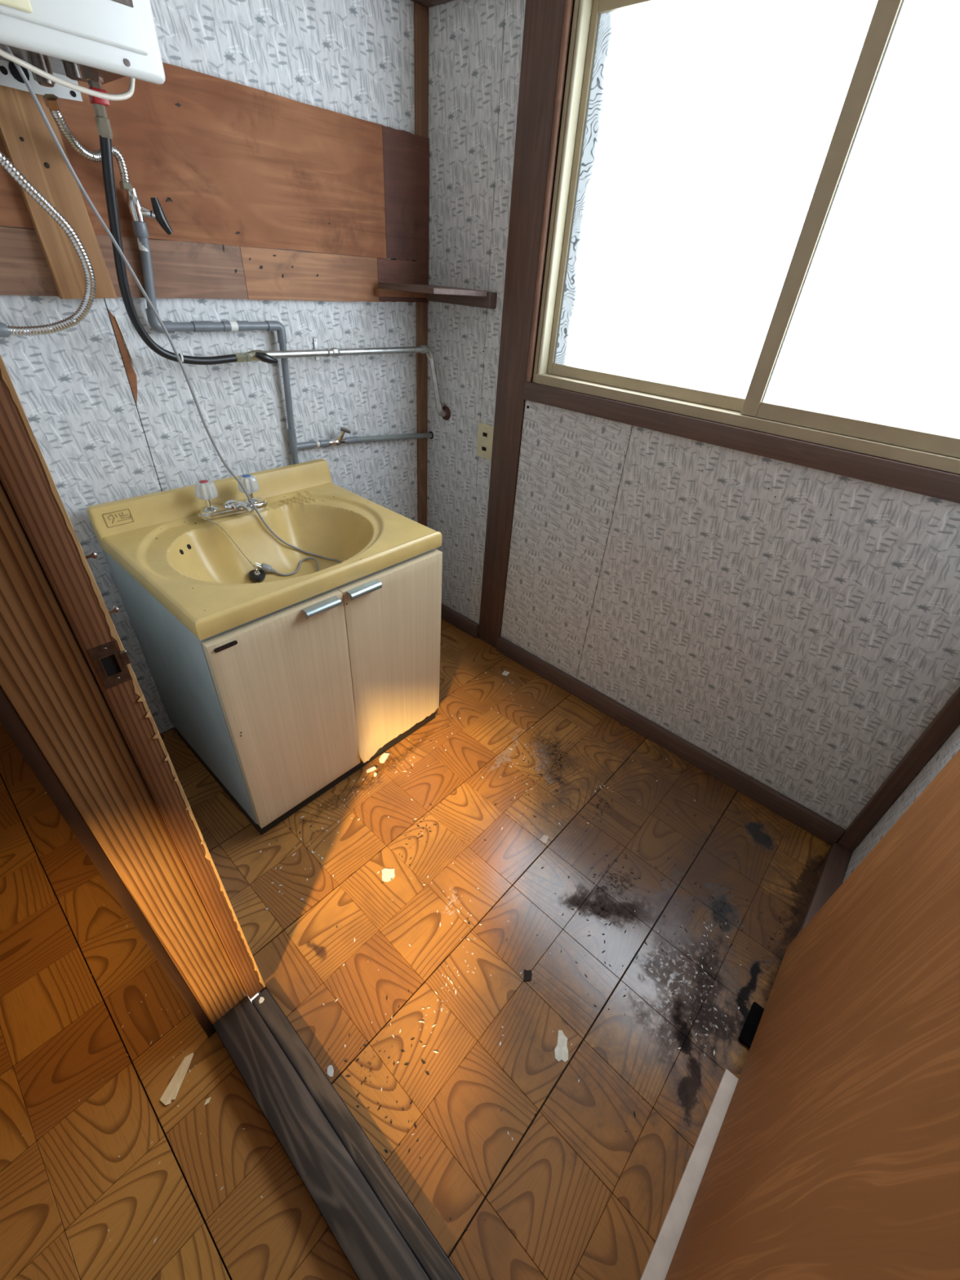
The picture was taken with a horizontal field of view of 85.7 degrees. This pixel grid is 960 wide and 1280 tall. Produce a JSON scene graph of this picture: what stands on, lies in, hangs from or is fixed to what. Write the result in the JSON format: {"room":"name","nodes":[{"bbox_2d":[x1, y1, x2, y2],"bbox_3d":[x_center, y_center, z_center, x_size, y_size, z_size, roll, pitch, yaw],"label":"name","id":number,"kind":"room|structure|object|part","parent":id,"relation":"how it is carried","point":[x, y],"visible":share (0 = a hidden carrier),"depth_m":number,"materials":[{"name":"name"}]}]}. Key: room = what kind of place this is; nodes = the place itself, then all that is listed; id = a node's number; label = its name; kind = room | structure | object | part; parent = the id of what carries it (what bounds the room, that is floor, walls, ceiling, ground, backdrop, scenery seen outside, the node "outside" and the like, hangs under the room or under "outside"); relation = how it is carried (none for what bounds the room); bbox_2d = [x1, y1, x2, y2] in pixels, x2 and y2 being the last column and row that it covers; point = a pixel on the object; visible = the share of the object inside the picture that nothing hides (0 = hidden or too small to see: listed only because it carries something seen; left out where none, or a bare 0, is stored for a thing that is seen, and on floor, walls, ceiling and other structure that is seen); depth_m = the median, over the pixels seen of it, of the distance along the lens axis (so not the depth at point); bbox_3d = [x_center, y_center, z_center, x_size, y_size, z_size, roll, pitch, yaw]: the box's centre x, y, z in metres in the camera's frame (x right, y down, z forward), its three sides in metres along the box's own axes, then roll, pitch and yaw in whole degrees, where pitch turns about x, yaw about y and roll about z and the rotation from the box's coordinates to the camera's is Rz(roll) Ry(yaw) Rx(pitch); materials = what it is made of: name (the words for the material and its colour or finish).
{"room":"damaged room","nodes":[
{"label":"damaged room","id":0,"kind":"room"},
{"bbox_2d":[0,684,359,1279],"bbox_3d":[-1.018,1.168,0.457,4.500,0.060,1.705,30,43,31],"label":"floor","id":1,"kind":"structure","parent":0,"point":[73,971],"depth_m":0.91,"materials":[{"name":"brown wood"}]},
{"bbox_2d":[22,880,262,1243],"bbox_3d":[-0.692,0.793,0.964,1.108,0.001,0.275,30,43,31],"label":"crumbs","id":2,"kind":"object","parent":1,"relation":"on","point":[97,881],"visible":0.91,"depth_m":0.93,"materials":[{"name":"paper"}]},
{"bbox_2d":[160,1053,193,1105],"bbox_3d":[-0.554,0.809,0.955,0.026,0.003,0.078,11,36,9],"label":"strip","id":3,"kind":"object","parent":1,"relation":"on","point":[171,1093],"visible":1,"depth_m":0.95,"materials":[{"name":"beige wood"}]},
{"bbox_2d":[204,1096,211,1105],"bbox_3d":[-0.491,0.831,0.932,0.007,0.001,0.012,5,35,0],"label":"paper scrap","id":4,"kind":"object","parent":1,"relation":"on","point":[207,1100],"visible":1,"depth_m":0.93,"materials":[{"name":"beige paper"}]},
{"bbox_2d":[213,988,462,1279],"bbox_3d":[-0.170,0.914,0.818,0.838,0.040,0.102,30,43,31],"label":"threshold","id":5,"kind":"object","parent":1,"relation":"on","point":[380,1232],"visible":1,"depth_m":0.86,"materials":[{"name":"wood"}]},
{"bbox_2d":[258,996,264,1003],"bbox_3d":[-0.436,0.720,1.033,0.010,0.001,0.012,6,36,3],"label":"paper scrap","id":6,"kind":"object","parent":5,"relation":"on","point":[261,999],"visible":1,"depth_m":1.03,"materials":[{"name":"beige paper"}]},
{"bbox_2d":[0,0,429,733],"bbox_3d":[-0.602,-0.795,1.319,0.136,2.260,1.400,30,43,31],"label":"wall","id":7,"kind":"structure","parent":0,"point":[284,161],"depth_m":1.20,"materials":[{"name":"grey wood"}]},
{"bbox_2d":[0,0,164,106],"bbox_3d":[-0.690,-1.063,0.606,0.226,0.568,0.401,30,43,31],"label":"water heater","id":8,"kind":"object","parent":7,"relation":"attached to","point":[56,44],"visible":1,"depth_m":0.76,"materials":[{"name":"white metal"}]},
{"bbox_3d":[-0.644,-0.857,0.631,0.007,0.092,0.130,30,43,31],"label":"control panel","id":9,"kind":"part","parent":8,"relation":"part of","materials":[{"name":"beige plastic"}]},
{"bbox_2d":[30,57,54,87],"bbox_3d":[-0.685,-0.889,0.811,0.022,0.028,0.022,30,43,31],"label":"outlet","id":10,"kind":"object","parent":8,"relation":"attached to","point":[43,64],"depth_m":0.81,"materials":[{"name":"metal"}]},
{"bbox_2d":[0,151,95,337],"bbox_3d":[-0.793,-0.720,0.863,0.106,0.380,0.208,30,43,31],"label":"flexible hose","id":11,"kind":"object","parent":8,"relation":"attached to","point":[81,313],"visible":1,"depth_m":0.95,"materials":[{"name":"silver metal"}]},
{"bbox_3d":[-0.720,-0.876,0.758,0.178,0.008,0.342,30,43,31],"label":"plate","id":12,"kind":"part","parent":8,"relation":"part of","materials":[{"name":"metal"}]},
{"bbox_3d":[-0.613,-1.030,0.548,0.010,0.486,0.349,30,43,31],"label":"panel","id":13,"kind":"part","parent":8,"relation":"part of","materials":[{"name":"white metal"}]},
{"bbox_2d":[2,44,341,575],"bbox_3d":[-0.550,-0.545,1.130,0.413,0.941,0.146,-13,39,-23],"label":"power cord","id":14,"kind":"object","parent":8,"relation":"hanging from","point":[264,567],"visible":0.86,"depth_m":1.02,"materials":[{"name":"grey plastic"}]},
{"bbox_2d":[93,103,252,364],"bbox_3d":[-0.630,-0.797,1.071,0.079,0.412,0.256,17,37,18],"label":"gas hose","id":15,"kind":"object","parent":8,"relation":"hanging from","point":[103,123],"visible":0.92,"depth_m":0.98,"materials":[{"name":"black rubber"}]},
{"bbox_3d":[-0.900,-0.617,0.986,0.005,2.199,0.342,30,43,31],"label":"wall panel","id":16,"kind":"part","parent":7,"relation":"part of","materials":[{"name":"white paper"}]},
{"bbox_3d":[-0.480,-0.865,1.378,0.005,2.199,0.904,30,43,31],"label":"wall panel","id":17,"kind":"part","parent":7,"relation":"part of","materials":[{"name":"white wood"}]},
{"bbox_2d":[125,188,433,464],"bbox_3d":[-0.438,-0.780,1.439,0.059,0.631,0.842,29,42,30],"label":"pipe","id":18,"kind":"object","parent":7,"relation":"attached to","point":[138,212],"visible":0.95,"depth_m":1.21,"materials":[{"name":"grey metal"}]},
{"bbox_2d":[42,93,133,191],"bbox_3d":[-0.690,-0.869,0.909,0.039,0.104,0.157,6,36,2],"label":"flexible hose","id":19,"kind":"object","parent":18,"relation":"attached to","point":[52,102],"visible":0.84,"depth_m":0.90,"materials":[{"name":"silver metal"}]},
{"bbox_3d":[-0.639,-0.852,1.041,0.019,0.058,0.028,30,43,31],"label":"valve handle","id":20,"kind":"part","parent":18,"relation":"part of","materials":[{"name":"black plastic"}]},
{"bbox_3d":[-0.414,-0.639,1.573,0.015,0.028,0.045,22,39,23],"label":"valve handle","id":21,"kind":"part","parent":18,"relation":"part of","materials":[{"name":"silver metal"}]},
{"bbox_2d":[246,337,450,420],"bbox_3d":[-0.360,-0.748,1.530,0.653,0.245,0.103,-28,47,-37],"label":"gas pipe","id":22,"kind":"object","parent":7,"relation":"attached to","point":[268,357],"visible":1,"depth_m":1.46,"materials":[{"name":"silver metal"}]},
{"bbox_3d":[-0.529,-0.699,1.282,0.023,0.028,0.055,30,43,31],"label":"cock handle","id":23,"kind":"part","parent":22,"relation":"part of","materials":[{"name":"black plastic"}]},
{"bbox_2d":[413,2,428,526],"bbox_3d":[-0.199,-0.849,1.776,0.010,1.746,0.042,30,43,31],"label":"trim","id":24,"kind":"structure","parent":7,"relation":"attached to","point":[420,11],"depth_m":1.65,"materials":[{"name":"brown wood"}]},
{"bbox_2d":[410,0,434,8],"bbox_3d":[-0.538,-1.352,0.859,0.030,0.094,1.250,30,43,31],"label":"trim","id":25,"kind":"structure","parent":7,"relation":"attached to","point":[424,2],"depth_m":1.26,"materials":[{"name":"brown wood"}]},
{"bbox_2d":[160,618,831,1279],"bbox_3d":[-0.033,0.484,1.486,1.740,0.060,1.282,30,43,31],"label":"floor","id":26,"kind":"structure","parent":0,"point":[574,1194],"depth_m":1.16,"materials":[{"name":"brown wood"}]},
{"bbox_2d":[86,458,442,835],"bbox_3d":[-0.514,-0.029,1.444,0.568,0.760,0.634,30,43,31],"label":"washstand","id":27,"kind":"object","parent":26,"relation":"on","point":[283,688],"visible":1,"depth_m":1.28,"materials":[{"name":"yellow plastic"}]},
{"bbox_3d":[-0.492,0.013,1.002,0.003,0.009,0.046,30,43,31],"label":"name plate","id":28,"kind":"part","parent":27,"relation":"part of","materials":[{"name":"black plastic"}]},
{"bbox_2d":[194,474,267,519],"bbox_3d":[-0.633,-0.368,1.330,0.106,0.092,0.176,30,43,31],"label":"tap","id":29,"kind":"object","parent":27,"relation":"on","point":[210,504],"depth_m":1.34,"materials":[{"name":"silver metal"}]},
{"bbox_2d":[204,519,265,582],"bbox_3d":[-0.628,-0.234,1.340,0.140,0.152,0.041,17,37,17],"label":"plug","id":30,"kind":"object","parent":27,"relation":"in","point":[255,575],"visible":1,"depth_m":1.35,"materials":[{"name":"black rubber"}]},
{"bbox_2d":[86,458,441,640],"bbox_3d":[-0.505,-0.227,1.310,0.517,0.224,0.634,30,43,31],"label":"countertop","id":31,"kind":"structure","parent":27,"relation":"on","point":[367,537],"depth_m":1.30,"materials":[{"name":"yellow plastic"}]},
{"bbox_3d":[-0.439,0.181,1.243,0.024,0.570,0.306,30,43,31],"label":"door","id":32,"kind":"part","parent":27,"relation":"part of","materials":[{"name":"beige laminate"}]},
{"bbox_3d":[-0.343,-0.071,1.126,0.022,0.017,0.085,30,43,31],"label":"handle","id":33,"kind":"part","parent":27,"relation":"part of","materials":[{"name":"silver metal"}]},
{"bbox_3d":[-0.267,-0.116,1.198,0.022,0.017,0.085,30,43,31],"label":"handle","id":34,"kind":"part","parent":27,"relation":"part of","materials":[{"name":"silver metal"}]},
{"bbox_3d":[-0.228,0.060,1.434,0.034,0.569,0.319,30,43,31],"label":"door","id":35,"kind":"part","parent":27,"relation":"part of","materials":[{"name":"beige laminate"}]},
{"bbox_2d":[327,1065,333,1076],"bbox_3d":[-0.278,0.802,0.962,0.012,0.001,0.018,-4,36,-12],"label":"paper scrap","id":36,"kind":"object","parent":26,"relation":"on","point":[330,1068],"visible":1,"depth_m":0.96,"materials":[{"name":"white paper"}]},
{"bbox_2d":[366,766,376,773],"bbox_3d":[-0.324,0.385,1.536,0.030,0.005,0.010,-21,42,-31],"label":"chip","id":37,"kind":"object","parent":26,"relation":"on","point":[371,769],"visible":1,"depth_m":1.53,"materials":[{"name":"white paper"}]},
{"bbox_2d":[378,752,389,763],"bbox_3d":[-0.293,0.359,1.577,0.021,0.004,0.041,13,36,12],"label":"scrap","id":38,"kind":"object","parent":26,"relation":"on","point":[384,757],"visible":1,"depth_m":1.57,"materials":[{"name":"paper"}]},
{"bbox_2d":[382,868,395,881],"bbox_3d":[-0.226,0.580,1.278,0.032,0.001,0.037,-3,36,-11],"label":"paper scrap","id":39,"kind":"object","parent":26,"relation":"on","point":[387,873],"visible":1,"depth_m":1.28,"materials":[{"name":"beige paper"}]},
{"bbox_2d":[259,671,741,1139],"bbox_3d":[-0.005,0.484,1.436,1.426,0.001,1.156,30,43,31],"label":"crumbs","id":40,"kind":"object","parent":26,"relation":"on","point":[420,1021],"visible":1,"depth_m":1.15,"materials":[{"name":"white plaster"}]},
{"bbox_2d":[502,671,510,675],"bbox_3d":[0.097,0.125,1.949,0.021,0.001,0.027,19,38,19],"label":"paper scrap","id":41,"kind":"object","parent":26,"relation":"on","point":[505,673],"visible":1,"depth_m":1.95,"materials":[{"name":"white paper"}]},
{"bbox_2d":[266,720,763,1279],"bbox_3d":[0.119,0.569,1.331,1.050,0.001,1.186,30,43,31],"label":"crumbs","id":42,"kind":"object","parent":26,"relation":"on","point":[423,1062],"visible":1,"depth_m":1.24,"materials":[{"name":"black"}]},
{"bbox_2d":[524,969,532,981],"bbox_3d":[0.103,0.722,1.113,0.017,0.002,0.023,5,35,1],"label":"chip","id":43,"kind":"object","parent":26,"relation":"on","point":[527,974],"visible":1,"depth_m":1.11,"materials":[{"name":"black"}]},
{"bbox_2d":[539,834,548,843],"bbox_3d":[0.174,0.534,1.386,0.021,0.001,0.026,30,43,31],"label":"paper scrap","id":44,"kind":"object","parent":26,"relation":"on","point":[544,839],"visible":1,"depth_m":1.39,"materials":[{"name":"white paper"}]},
{"bbox_2d":[554,1030,568,1062],"bbox_3d":[0.160,0.797,1.016,0.027,0.001,0.051,5,35,1],"label":"paper scrap","id":45,"kind":"object","parent":26,"relation":"on","point":[561,1051],"visible":1,"depth_m":1.01,"materials":[{"name":"white paper"}]},
{"bbox_2d":[426,0,959,831],"bbox_3d":[0.521,-0.654,1.243,1.804,2.260,0.101,30,43,31],"label":"wall","id":46,"kind":"structure","parent":0,"point":[797,626],"depth_m":1.39,"materials":[{"name":"grey paper"}]},
{"bbox_2d":[374,282,497,308],"bbox_3d":[-0.127,-0.984,1.476,0.278,0.042,0.214,30,43,31],"label":"corner shelf","id":47,"kind":"object","parent":46,"relation":"attached to","point":[455,295],"visible":1,"depth_m":1.47,"materials":[{"name":"brown wood"}]},
{"bbox_2d":[426,0,453,5],"bbox_3d":[-0.009,-1.524,1.157,0.292,0.094,0.030,30,43,31],"label":"trim","id":48,"kind":"structure","parent":46,"relation":"attached to","point":[435,2],"depth_m":1.25,"materials":[{"name":"brown wood"}]},
{"bbox_2d":[440,603,479,638],"bbox_3d":[-0.124,-0.100,2.187,0.312,0.064,0.020,30,43,31],"label":"trim","id":49,"kind":"structure","parent":46,"relation":"attached to","point":[448,615],"depth_m":2.15,"materials":[{"name":"brown wood"}]},
{"bbox_3d":[-0.076,-0.989,1.595,0.257,2.199,0.005,30,43,31],"label":"wall panel","id":50,"kind":"part","parent":46,"relation":"part of","materials":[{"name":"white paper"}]},
{"bbox_2d":[476,422,493,460],"bbox_3d":[0.017,-0.652,1.698,0.068,0.107,0.007,30,43,31],"label":"wall outlet","id":51,"kind":"object","parent":46,"relation":"attached to","point":[485,433],"visible":1,"depth_m":1.70,"materials":[{"name":"beige plastic"}]},
{"bbox_2d":[480,444,487,453],"bbox_3d":[0.014,-0.633,1.710,0.026,0.022,0.002,30,43,31],"label":"socket","id":52,"kind":"object","parent":51,"relation":"attached to","point":[483,446],"depth_m":1.71,"materials":[{"name":"black plastic"}]},
{"bbox_2d":[481,430,488,438],"bbox_3d":[0.017,-0.669,1.684,0.026,0.022,0.002,30,43,31],"label":"socket","id":53,"kind":"object","parent":51,"relation":"attached to","point":[484,433],"depth_m":1.68,"materials":[{"name":"black plastic"}]},
{"bbox_3d":[0.043,-0.919,1.512,0.062,2.199,0.005,30,43,31],"label":"wall panel","id":54,"kind":"part","parent":46,"relation":"part of","materials":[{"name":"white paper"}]},
{"bbox_2d":[478,0,564,648],"bbox_3d":[0.103,-0.879,1.462,0.108,2.199,0.008,30,43,31],"label":"trim","id":55,"kind":"structure","parent":46,"relation":"attached to","point":[543,19],"depth_m":1.39,"materials":[{"name":"brown wood"}]},
{"bbox_3d":[0.240,-0.267,1.714,0.356,0.930,0.005,30,43,31],"label":"wall panel","id":56,"kind":"part","parent":46,"relation":"part of","materials":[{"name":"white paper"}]},
{"bbox_2d":[496,636,844,845],"bbox_3d":[0.526,0.277,1.730,1.230,0.064,0.020,30,43,31],"label":"trim","id":57,"kind":"structure","parent":46,"relation":"attached to","point":[790,810],"depth_m":1.63,"materials":[{"name":"brown wood"}]},
{"bbox_2d":[523,0,959,503],"bbox_3d":[0.626,-0.792,0.990,1.231,0.820,0.057,30,43,31],"label":"trim","id":58,"kind":"structure","parent":46,"relation":"attached to","point":[929,482],"depth_m":1.18,"materials":[{"name":"brown wood"}]},
{"bbox_2d":[532,0,959,474],"bbox_3d":[0.642,-0.811,0.980,1.208,0.768,0.064,30,43,31],"label":"window","id":59,"kind":"structure","parent":46,"relation":"in","point":[755,220],"depth_m":1.03,"materials":[{"name":"beige aluminium"},{"name":"frosted patterned glass"}]},
{"bbox_3d":[0.459,-1.213,0.942,0.552,0.026,0.020,30,43,31],"label":"rail","id":60,"kind":"part","parent":59,"relation":"part of","materials":[{"name":"beige metal"}]},
{"bbox_3d":[0.416,-0.659,1.338,0.552,0.028,0.020,30,43,31],"label":"rail","id":61,"kind":"part","parent":59,"relation":"part of","materials":[{"name":"beige metal"}]},
{"bbox_3d":[0.438,-0.936,1.139,0.557,0.660,0.004,30,43,31],"label":"pane","id":62,"kind":"part","parent":59,"relation":"part of","materials":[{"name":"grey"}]},
{"bbox_3d":[0.623,-0.506,1.193,1.196,0.024,0.064,30,43,31],"label":"frame rail","id":63,"kind":"part","parent":59,"relation":"part of","materials":[{"name":"beige metal"}]},
{"bbox_3d":[0.825,-0.403,1.021,0.536,0.032,0.020,30,43,31],"label":"rail","id":64,"kind":"part","parent":59,"relation":"part of","materials":[{"name":"beige metal"}]},
{"bbox_3d":[0.847,-0.680,0.822,0.541,0.656,0.004,30,43,31],"label":"pane","id":65,"kind":"part","parent":59,"relation":"part of","materials":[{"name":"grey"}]},
{"bbox_3d":[0.708,0.005,1.384,0.907,0.930,0.005,30,43,31],"label":"wall panel","id":66,"kind":"part","parent":46,"relation":"part of","materials":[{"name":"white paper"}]},
{"bbox_2d":[836,686,959,852],"bbox_3d":[1.059,-0.316,0.778,0.036,2.199,0.030,30,43,31],"label":"trim","id":67,"kind":"structure","parent":46,"relation":"attached to","point":[948,719],"depth_m":1.22,"materials":[{"name":"brown wood"}]},
{"bbox_2d":[841,724,959,884],"bbox_3d":[0.699,-0.021,0.377,0.100,2.260,1.257,30,43,31],"label":"wall","id":68,"kind":"structure","parent":0,"point":[951,745],"depth_m":1.18,"materials":[{"name":"white paint"}]},
{"bbox_2d":[640,1069,738,1279],"bbox_3d":[0.326,0.951,0.816,0.072,0.006,0.530,30,43,31],"label":"trim","id":69,"kind":"structure","parent":68,"relation":"attached to","point":[659,1262],"depth_m":0.86,"materials":[{"name":"white wood"}]},
{"bbox_2d":[738,1001,764,1048],"bbox_3d":[0.566,0.793,1.058,0.042,0.010,0.090,30,43,31],"label":"trim","id":70,"kind":"structure","parent":68,"relation":"attached to","point":[748,1033],"depth_m":1.06,"materials":[{"name":"black wood"}]},
{"bbox_2d":[796,842,851,935],"bbox_3d":[0.792,0.677,1.228,0.044,0.030,0.550,30,43,31],"label":"trim","id":71,"kind":"structure","parent":68,"relation":"attached to","point":[833,872],"depth_m":1.31,"materials":[{"name":"brown wood"}]},
{"bbox_3d":[-0.343,-0.114,0.359,4.500,2.220,0.095,30,43,31],"label":"wall","id":72,"kind":"structure","parent":0,"visible":0},
{"bbox_2d":[0,685,216,1037],"bbox_3d":[-0.457,-0.130,0.370,0.010,2.218,0.014,30,43,31],"label":"trim","id":73,"kind":"structure","parent":72,"relation":"attached to","point":[10,719],"depth_m":0.64,"materials":[{"name":"brown wood"}]},
{"bbox_2d":[0,482,247,1025],"bbox_3d":[-0.441,0.015,0.513,0.012,1.820,0.070,30,43,31],"label":"trim","id":74,"kind":"structure","parent":72,"relation":"attached to","point":[46,675],"depth_m":0.59,"materials":[{"name":"orange wood"}]},
{"bbox_2d":[0,355,265,999],"bbox_3d":[-0.394,-0.020,0.533,0.029,1.782,0.045,30,43,31],"label":"trim","id":75,"kind":"structure","parent":72,"relation":"attached to","point":[26,479],"depth_m":0.54,"materials":[{"name":"red wood"}]},
{"bbox_3d":[-0.391,0.026,0.552,0.004,0.053,0.030,30,43,31],"label":"strike plate","id":76,"kind":"part","parent":75,"relation":"part of","materials":[{"name":"metal"}]},
{"bbox_2d":[664,749,959,1279],"bbox_3d":[0.465,0.135,0.399,0.103,1.755,0.822,30,43,31],"label":"door","id":77,"kind":"structure","parent":72,"relation":"in","point":[835,1155],"depth_m":0.57,"materials":[{"name":"brown wood"}]}
]}

